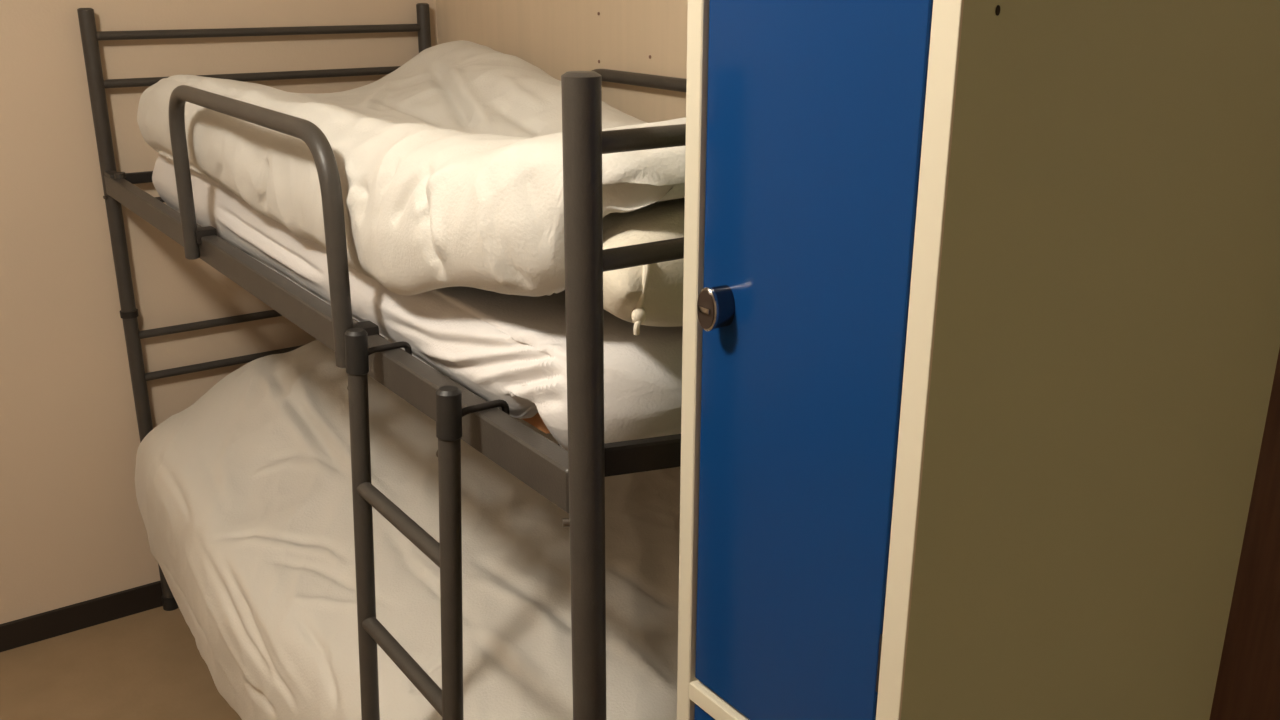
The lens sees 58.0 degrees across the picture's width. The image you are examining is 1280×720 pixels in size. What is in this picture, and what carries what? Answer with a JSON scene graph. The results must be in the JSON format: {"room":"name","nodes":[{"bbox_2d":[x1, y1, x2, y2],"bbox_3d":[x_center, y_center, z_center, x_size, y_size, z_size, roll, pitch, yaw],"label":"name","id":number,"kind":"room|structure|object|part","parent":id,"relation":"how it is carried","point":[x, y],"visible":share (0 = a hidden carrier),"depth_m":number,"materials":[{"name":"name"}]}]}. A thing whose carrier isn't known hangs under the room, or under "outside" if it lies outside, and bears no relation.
{"room":"dormitory","nodes":[
{"label":"dormitory","id":0,"kind":"room"},
{"bbox_2d":[0,606,241,719],"bbox_3d":[-0.435,1.445,0.769,3.352,0.100,5.030,-13,22,-33],"label":"floor","id":1,"kind":"structure","parent":0,"point":[149,664],"depth_m":2.70,"materials":[{"name":"brown plastic"}]},
{"bbox_2d":[77,3,686,719],"bbox_3d":[-0.299,0.131,2.187,0.881,1.487,2.080,-13,22,-33],"label":"bunk bed","id":2,"kind":"object","parent":1,"relation":"on","point":[573,480],"visible":0.41,"depth_m":1.25,"materials":[{"name":"black metal"}]},
{"bbox_3d":[-1.213,-0.068,2.757,0.033,1.478,0.033,-13,22,-33],"label":"post","id":3,"kind":"part","parent":2,"relation":"part of","materials":[{"name":"grey metal"}]},
{"bbox_3d":[-0.885,-0.483,2.860,0.800,0.024,0.022,-13,22,-33],"label":"rail","id":4,"kind":"part","parent":2,"relation":"part of","materials":[{"name":"black metal"}]},
{"bbox_3d":[-0.886,-0.130,2.979,0.800,0.019,0.019,-13,22,-33],"label":"rail","id":5,"kind":"part","parent":2,"relation":"part of","materials":[{"name":"grey metal"}]},
{"bbox_3d":[-0.887,-0.028,3.013,0.800,0.019,0.019,-13,22,-33],"label":"rail","id":6,"kind":"part","parent":2,"relation":"part of","materials":[{"name":"grey metal"}]},
{"bbox_3d":[-0.885,-0.687,2.791,0.800,0.019,0.019,-13,22,-33],"label":"rail","id":7,"kind":"part","parent":2,"relation":"part of","materials":[{"name":"grey metal"}]},
{"bbox_3d":[-0.884,-0.785,2.758,0.800,0.019,0.019,-13,22,-33],"label":"rail","id":8,"kind":"part","parent":2,"relation":"part of","materials":[{"name":"grey metal"}]},
{"bbox_3d":[-0.580,-0.229,1.705,0.025,0.303,0.735,-13,22,-33],"label":"guard rail","id":9,"kind":"part","parent":2,"relation":"part of","materials":[{"name":"grey metal"}]},
{"bbox_3d":[-0.620,-0.142,1.868,0.054,0.046,1.996,-13,22,-33],"label":"rail","id":10,"kind":"part","parent":2,"relation":"part of","materials":[{"name":"grey metal"}]},
{"bbox_2d":[152,154,682,450],"bbox_3d":[-0.249,-0.229,1.992,0.768,0.127,1.740,-13,22,-33],"label":"mattress","id":11,"kind":"object","parent":2,"relation":"on","point":[511,349],"visible":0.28,"depth_m":1.28,"materials":[{"name":"white fabric"}]},
{"bbox_2d":[137,40,685,296],"bbox_3d":[-0.252,-0.377,1.930,0.833,0.233,1.756,-13,22,-33],"label":"duvet","id":12,"kind":"object","parent":11,"relation":"on","point":[449,162],"visible":0.66,"depth_m":1.40,"materials":[{"name":"white fabric"}]},
{"bbox_2d":[603,198,684,334],"bbox_3d":[0.146,-0.157,1.351,0.608,0.135,0.296,-13,22,-33],"label":"pillow","id":13,"kind":"object","parent":11,"relation":"on","point":[649,294],"visible":0.12,"depth_m":1.11,"materials":[{"name":"beige fabric"}]},
{"bbox_3d":[-0.559,-0.213,3.194,0.033,1.478,0.033,-13,22,-33],"label":"post","id":14,"kind":"part","parent":2,"relation":"part of","materials":[{"name":"grey metal"}]},
{"bbox_2d":[344,328,509,719],"bbox_3d":[-0.267,0.545,1.471,0.129,1.161,0.280,-13,22,-33],"label":"ladder","id":15,"kind":"object","parent":2,"relation":"attached to","point":[446,554],"visible":0.96,"depth_m":1.35,"materials":[{"name":"black metal"}]},
{"bbox_3d":[-0.051,0.462,1.192,0.034,1.478,0.034,-13,22,-33],"label":"post","id":16,"kind":"part","parent":2,"relation":"part of","materials":[{"name":"grey metal"}]},
{"bbox_3d":[0.053,-0.408,2.265,0.025,0.288,0.645,-13,22,-33],"label":"guard rail","id":17,"kind":"part","parent":2,"relation":"part of","materials":[{"name":"grey metal"}]},
{"bbox_3d":[0.281,0.033,1.285,0.776,0.028,0.066,-13,22,-33],"label":"rail","id":18,"kind":"part","parent":2,"relation":"part of","materials":[{"name":"black metal"}]},
{"bbox_3d":[0.278,-0.157,1.227,0.800,0.019,0.019,-13,22,-33],"label":"rail","id":19,"kind":"part","parent":2,"relation":"part of","materials":[{"name":"grey metal"}]},
{"bbox_3d":[0.278,-0.255,1.194,0.800,0.019,0.019,-13,22,-33],"label":"rail","id":20,"kind":"part","parent":2,"relation":"part of","materials":[{"name":"grey metal"}]},
{"bbox_2d":[677,0,1279,719],"bbox_3d":[0.312,0.311,1.167,0.518,1.800,0.283,-13,22,-33],"label":"locker","id":21,"kind":"object","parent":1,"relation":"on","point":[981,298],"visible":1,"depth_m":0.91,"materials":[{"name":"blue metal"}]},
{"bbox_3d":[0.123,0.748,1.178,0.012,0.806,0.230,-13,22,-33],"label":"door","id":22,"kind":"part","parent":21,"relation":"part of","materials":[{"name":"blue metal"}]},
{"bbox_3d":[0.126,-0.067,0.904,0.012,0.858,0.230,-13,22,-33],"label":"door","id":23,"kind":"part","parent":21,"relation":"part of","materials":[{"name":"blue metal"}]},
{"bbox_3d":[0.125,0.353,1.042,0.018,1.800,0.282,-13,22,-33],"label":"frame","id":24,"kind":"part","parent":21,"relation":"part of","materials":[{"name":"beige metal"}]},
{"bbox_2d":[0,0,437,623],"bbox_3d":[-1.850,-0.410,2.271,3.352,2.450,0.100,-13,22,-33],"label":"wall","id":25,"kind":"structure","parent":0,"point":[73,529],"depth_m":2.74,"materials":[{"name":"beige paint"}]},
{"bbox_2d":[0,580,162,651],"bbox_3d":[-1.821,0.734,2.607,3.152,0.068,0.013,-13,22,-33],"label":"baseboard","id":26,"kind":"structure","parent":25,"relation":"attached to","point":[74,617],"depth_m":2.88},
{"bbox_2d":[436,0,687,122],"bbox_3d":[0.926,-0.045,1.211,0.102,2.450,4.930,-13,22,-33],"label":"wall","id":27,"kind":"structure","parent":0,"point":[557,37],"depth_m":2.44,"materials":[{"name":"beige paint"}]},
{"bbox_2d":[1209,348,1279,719],"bbox_3d":[0.824,0.138,1.294,0.045,2.050,0.520,-13,22,-33],"label":"door","id":28,"kind":"structure","parent":27,"relation":"attached to","point":[1247,687],"depth_m":1.43,"materials":[{"name":"brown wood"}]},
{"bbox_3d":[-0.288,0.518,2.313,0.734,0.128,1.860,-13,22,-33],"label":"mattress","id":29,"kind":"object","parent":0,"visible":0},
{"bbox_2d":[135,338,680,719],"bbox_3d":[-0.323,0.413,2.252,0.928,0.543,1.912,-13,22,-33],"label":"duvet","id":30,"kind":"object","parent":29,"relation":"on","point":[244,496],"visible":0.62,"depth_m":2.06,"materials":[{"name":"white fabric"}]}
]}

